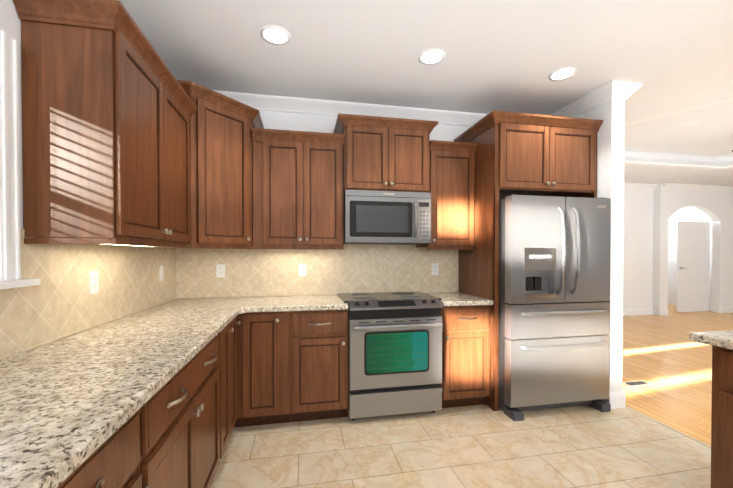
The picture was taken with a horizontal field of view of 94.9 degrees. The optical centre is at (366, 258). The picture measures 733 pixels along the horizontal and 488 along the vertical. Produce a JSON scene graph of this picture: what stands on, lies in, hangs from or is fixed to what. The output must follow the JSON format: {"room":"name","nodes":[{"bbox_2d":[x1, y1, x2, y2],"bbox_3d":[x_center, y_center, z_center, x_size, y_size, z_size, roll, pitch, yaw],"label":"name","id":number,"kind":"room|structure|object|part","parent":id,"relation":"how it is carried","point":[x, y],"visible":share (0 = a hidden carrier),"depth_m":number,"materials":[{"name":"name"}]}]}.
{"room":"kitchen","nodes":[
{"label":"kitchen","id":0,"kind":"room"},
{"bbox_2d":[0,0,173,358],"bbox_3d":[-1.027,-0.047,-0.753,0.150,2.710,7.750,0,1,-11],"label":"wall","id":1,"kind":"structure","parent":0,"point":[10,21],"depth_m":1.31,"materials":[{"name":"white paint"}]},
{"bbox_2d":[0,26,40,288],"bbox_3d":[-1.274,-0.356,0.683,0.209,0.938,1.280,0,1,-11],"label":"window","id":2,"kind":"structure","parent":1,"relation":"in","point":[10,262],"depth_m":1.24,"materials":[{"name":"white"}]},
{"bbox_2d":[0,229,179,359],"bbox_3d":[-1.271,0.129,0.948,0.016,0.479,4.020,0,1,-11],"label":"tile backsplash","id":3,"kind":"structure","parent":1,"relation":"attached to","point":[60,302],"depth_m":1.63,"materials":[{"name":"beige tile"}]},
{"bbox_2d":[89,271,98,293],"bbox_3d":[-1.425,0.126,1.761,0.006,0.116,0.072,0,1,-11],"label":"electrical outlet","id":4,"kind":"object","parent":3,"relation":"attached to","point":[93,282],"visible":1,"depth_m":1.75,"materials":[{"name":"white plastic"}]},
{"bbox_2d":[159,266,163,280],"bbox_3d":[-1.588,0.117,2.611,0.008,0.116,0.072,0,1,-11],"label":"light switch","id":5,"kind":"object","parent":3,"relation":"attached to","point":[161,273],"visible":1,"depth_m":2.60,"materials":[{"name":"white plastic"}]},
{"bbox_2d":[13,0,192,247],"bbox_3d":[-1.273,-0.534,1.808,0.335,0.943,0.935,0,1,-11],"label":"upper cabinet","id":6,"kind":"object","parent":1,"relation":"attached to","point":[128,138],"depth_m":1.37,"materials":[{"name":"brown wood"}]},
{"bbox_2d":[211,110,470,297],"bbox_3d":[0.172,-0.092,3.348,3.760,2.710,0.150,0,1,-11],"label":"wall","id":7,"kind":"structure","parent":0,"point":[278,120],"depth_m":3.13,"materials":[{"name":"white paint"}]},
{"bbox_2d":[177,84,256,248],"bbox_3d":[-1.256,-0.620,2.639,0.684,1.098,0.683,0,1,-11],"label":"upper cabinet","id":8,"kind":"object","parent":7,"relation":"attached to","point":[223,126],"depth_m":2.47,"materials":[{"name":"brown wood"}]},
{"bbox_2d":[253,128,343,249],"bbox_3d":[-0.586,-0.546,2.940,0.740,0.943,0.347,0,1,-11],"label":"upper cabinet","id":9,"kind":"object","parent":7,"relation":"attached to","point":[298,198],"depth_m":2.77,"materials":[{"name":"brown wood"}]},
{"bbox_3d":[-0.582,-0.554,2.922,0.740,0.959,0.385,0,1,-11],"label":"cab door","id":10,"kind":"part","parent":9,"relation":"part of","materials":[{"name":"brown wood"}]},
{"bbox_2d":[180,244,458,297],"bbox_3d":[-0.348,0.165,3.166,2.610,0.600,0.016,0,1,-11],"label":"tile backsplash","id":11,"kind":"structure","parent":7,"relation":"attached to","point":[356,268],"depth_m":3.15,"materials":[{"name":"beige tile"}]},
{"bbox_2d":[216,264,224,276],"bbox_3d":[-1.292,0.113,2.980,0.072,0.116,0.006,0,1,-11],"label":"electrical outlet","id":12,"kind":"object","parent":11,"relation":"attached to","point":[220,270],"visible":1,"depth_m":2.98,"materials":[{"name":"white plastic"}]},
{"bbox_2d":[299,264,305,275],"bbox_3d":[-0.593,0.112,3.115,0.072,0.116,0.006,0,1,-11],"label":"electrical outlet","id":13,"kind":"object","parent":11,"relation":"attached to","point":[302,269],"visible":1,"depth_m":3.11,"materials":[{"name":"white plastic"}]},
{"bbox_2d":[432,263,438,274],"bbox_3d":[0.686,0.109,3.362,0.072,0.116,0.006,0,1,-11],"label":"electrical outlet","id":14,"kind":"object","parent":11,"relation":"attached to","point":[435,268],"visible":1,"depth_m":3.36,"materials":[{"name":"white plastic"}]},
{"bbox_2d":[337,116,432,195],"bbox_3d":[0.153,-0.876,3.064,0.756,0.595,0.377,0,1,-11],"label":"upper cabinet","id":15,"kind":"object","parent":7,"relation":"attached to","point":[377,154],"depth_m":2.87,"materials":[{"name":"brown wood"}]},
{"bbox_2d":[344,190,430,244],"bbox_3d":[0.161,-0.351,3.034,0.751,0.441,0.445,0,1,-11],"label":"over-the-range microwave","id":16,"kind":"object","parent":15,"relation":"attached to","point":[386,217],"visible":0.98,"depth_m":2.86,"materials":[{"name":"silver metal"}]},
{"bbox_2d":[416,140,476,249],"bbox_3d":[0.744,-0.549,3.197,0.450,0.943,0.347,0,1,-11],"label":"upper cabinet","id":17,"kind":"object","parent":7,"relation":"attached to","point":[453,198],"depth_m":3.03,"materials":[{"name":"brown wood"}]},
{"bbox_2d":[120,0,732,185],"bbox_3d":[4.319,-1.643,2.528,11.900,0.410,12.200,0,1,-11],"label":"ceiling","id":18,"kind":"structure","parent":0,"point":[671,56],"depth_m":2.38,"materials":[{"name":"white paint"}]},
{"bbox_2d":[260,25,290,44],"bbox_3d":[-0.585,-1.432,2.167,0.194,0.004,0.194,0,1,-11],"label":"recessed light","id":19,"kind":"object","parent":18,"relation":"in","point":[275,35],"visible":1,"depth_m":2.16,"materials":[{"name":"white"}]},
{"bbox_2d":[418,49,445,64],"bbox_3d":[0.465,-1.435,2.401,0.194,0.004,0.194,0,1,-11],"label":"recessed light","id":20,"kind":"object","parent":18,"relation":"in","point":[430,57],"visible":1,"depth_m":2.39,"materials":[{"name":"white"}]},
{"bbox_2d":[548,67,576,80],"bbox_3d":[1.531,-1.437,2.631,0.194,0.004,0.194,0,1,-11],"label":"recessed light","id":21,"kind":"object","parent":18,"relation":"in","point":[563,73],"visible":1,"depth_m":2.63,"materials":[{"name":"white"}]},
{"bbox_2d":[210,404,710,487],"bbox_3d":[0.840,1.335,-0.454,3.925,0.060,7.600,0,1,-11],"label":"floor","id":22,"kind":"structure","parent":0,"point":[570,446],"depth_m":2.21,"materials":[{"name":"beige tile"}]},
{"bbox_2d":[57,396,152,487],"bbox_3d":[-0.902,0.853,0.641,0.619,0.880,0.612,0,1,-11],"label":"base cabinet","id":23,"kind":"object","parent":22,"relation":"on","point":[125,459],"depth_m":0.89,"materials":[{"name":"brown wood"}]},
{"bbox_2d":[0,297,251,487],"bbox_3d":[-0.944,0.388,1.009,0.660,0.040,4.010,0,1,-11],"label":"countertop","id":24,"kind":"structure","parent":23,"relation":"on","point":[70,405],"depth_m":1.01,"materials":[{"name":"beige stone"}]},
{"bbox_2d":[153,328,224,487],"bbox_3d":[-1.049,0.844,1.403,0.619,0.880,0.940,0,1,-11],"label":"base cabinet","id":25,"kind":"object","parent":22,"relation":"on","point":[189,410],"depth_m":1.43,"materials":[{"name":"brown wood"}]},
{"bbox_2d":[225,320,232,448],"bbox_3d":[-1.163,0.838,1.992,0.619,0.880,0.261,0,1,-11],"label":"base cabinet","id":26,"kind":"object","parent":22,"relation":"on","point":[229,328],"depth_m":2.14,"materials":[{"name":"brown wood"}]},
{"bbox_2d":[233,314,240,427],"bbox_3d":[-1.212,0.835,2.248,0.619,0.880,0.261,0,1,-11],"label":"base cabinet","id":27,"kind":"object","parent":22,"relation":"on","point":[237,320],"depth_m":2.45,"materials":[{"name":"brown wood"}]},
{"bbox_2d":[245,311,288,425],"bbox_3d":[-0.805,0.829,2.777,0.311,0.880,0.618,0,1,-11],"label":"base cabinet","id":28,"kind":"object","parent":22,"relation":"on","point":[266,333],"depth_m":2.48,"materials":[{"name":"brown wood"}]},
{"bbox_2d":[289,309,347,421],"bbox_3d":[-0.425,0.829,2.850,0.464,0.880,0.618,0,1,-11],"label":"base cabinet","id":29,"kind":"object","parent":22,"relation":"on","point":[318,339],"depth_m":2.55,"materials":[{"name":"brown wood"}]},
{"bbox_2d":[240,295,347,312],"bbox_3d":[-0.563,0.369,2.767,0.756,0.040,0.702,0,1,-11],"label":"countertop","id":30,"kind":"structure","parent":29,"relation":"on","point":[305,302],"depth_m":2.60,"materials":[{"name":"beige stone"}]},
{"bbox_3d":[-0.409,0.829,2.835,0.440,0.880,0.654,0,1,-11],"label":"drawer","id":31,"kind":"part","parent":29,"relation":"part of","materials":[{"name":"brown wood"}]},
{"bbox_2d":[337,291,442,419],"bbox_3d":[0.187,0.800,2.911,0.810,0.935,0.689,0,1,-11],"label":"range","id":32,"kind":"object","parent":22,"relation":"on","point":[394,353],"visible":0.98,"depth_m":2.63,"materials":[{"name":"silver metal"}]},
{"bbox_2d":[441,305,489,407],"bbox_3d":[0.771,0.826,3.081,0.447,0.880,0.618,0,1,-11],"label":"base cabinet","id":33,"kind":"object","parent":22,"relation":"on","point":[465,329],"depth_m":2.78,"materials":[{"name":"brown wood"}]},
{"bbox_2d":[426,292,492,305],"bbox_3d":[0.775,0.366,3.058,0.444,0.040,0.638,0,1,-11],"label":"countertop","id":34,"kind":"structure","parent":33,"relation":"on","point":[455,299],"depth_m":2.84,"materials":[{"name":"beige stone"}]},
{"bbox_2d":[454,110,602,410],"bbox_3d":[1.458,0.038,3.157,1.045,2.458,0.710,0,1,-11],"label":"tall cabinet","id":35,"kind":"object","parent":22,"relation":"on","point":[531,154],"visible":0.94,"depth_m":2.85,"materials":[{"name":"brown wood"}]},
{"bbox_2d":[498,194,610,420],"bbox_3d":[1.514,0.380,3.065,0.913,1.772,0.866,0,1,-11],"label":"refrigerator","id":36,"kind":"object","parent":22,"relation":"on","point":[554,296],"visible":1,"depth_m":2.71,"materials":[{"name":"grey metal"}]},
{"bbox_2d":[711,345,732,487],"bbox_3d":[2.145,0.843,1.528,1.000,0.880,0.336,0,1,-11],"label":"base cabinet","id":37,"kind":"object","parent":22,"relation":"on","point":[722,427],"visible":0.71,"depth_m":1.53,"materials":[{"name":"brown wood"}]},
{"bbox_2d":[689,330,732,349],"bbox_3d":[2.382,0.396,0.348,1.100,0.040,2.850,0,1,-11],"label":"countertop","id":38,"kind":"structure","parent":37,"relation":"on","point":[723,339],"depth_m":1.57,"materials":[{"name":"beige stone"}]},
{"bbox_2d":[574,99,624,391],"bbox_3d":[2.044,-0.091,3.226,0.130,2.710,0.780,0,1,-11],"label":"wall","id":39,"kind":"structure","parent":0,"point":[610,113],"depth_m":2.85,"materials":[{"name":"white paint"}]},
{"bbox_2d":[601,391,625,407],"bbox_3d":[1.840,1.182,4.613,0.042,0.135,3.586,0,1,-11],"label":"baseboard","id":40,"kind":"structure","parent":39,"relation":"attached to","point":[617,399],"depth_m":2.84,"materials":[{"name":"white"}]},
{"bbox_2d":[623,184,658,314],"bbox_3d":[3.824,-0.181,6.904,5.020,2.810,0.150,0,1,-11],"label":"wall","id":41,"kind":"structure","parent":0,"point":[643,271],"depth_m":7.22,"materials":[{"name":"white paint"}]},
{"bbox_2d":[622,305,732,447],"bbox_3d":[6.173,1.296,2.918,7.825,0.063,12.200,0,1,-11],"label":"floor","id":42,"kind":"structure","parent":0,"point":[668,359],"depth_m":3.83,"materials":[{"name":"beige wood"}]},
{"bbox_2d":[622,380,653,386],"bbox_3d":[2.720,1.260,3.381,0.270,0.004,0.110,0,1,-11],"label":"floor vent","id":43,"kind":"object","parent":42,"relation":"in","point":[636,383],"visible":0.93,"depth_m":3.38,"materials":[{"name":"black metal"}]},
{"bbox_2d":[663,189,732,312],"bbox_3d":[7.716,-0.188,7.503,3.050,2.810,0.150,0,1,-11],"label":"wall","id":44,"kind":"structure","parent":0,"point":[714,209],"depth_m":7.37,"materials":[{"name":"white paint"}]},
{"bbox_2d":[213,80,732,191],"bbox_3d":[4.490,-1.481,1.646,11.600,0.315,10.400,0,1,-11],"label":"crown molding","id":45,"kind":"structure","parent":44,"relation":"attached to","point":[615,89],"depth_m":3.18,"materials":[{"name":"white wood"}]},
{"bbox_2d":[623,308,652,315],"bbox_3d":[3.903,1.157,6.850,4.890,0.135,0.016,0,1,-11],"label":"baseboard","id":46,"kind":"structure","parent":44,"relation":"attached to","point":[644,311],"depth_m":7.21,"materials":[{"name":"white wood"}]},
{"bbox_2d":[676,221,709,311],"bbox_3d":[7.357,0.193,7.546,0.880,2.023,0.089,0,1,-11],"label":"door","id":47,"kind":"structure","parent":44,"relation":"in","point":[693,261],"depth_m":7.55,"materials":[{"name":"white wood"}]},
{"bbox_2d":[720,306,732,312],"bbox_3d":[8.514,1.149,7.587,1.384,0.135,0.016,0,1,-11],"label":"baseboard","id":48,"kind":"structure","parent":44,"relation":"attached to","point":[722,309],"depth_m":7.48,"materials":[{"name":"white wood"}]}
]}

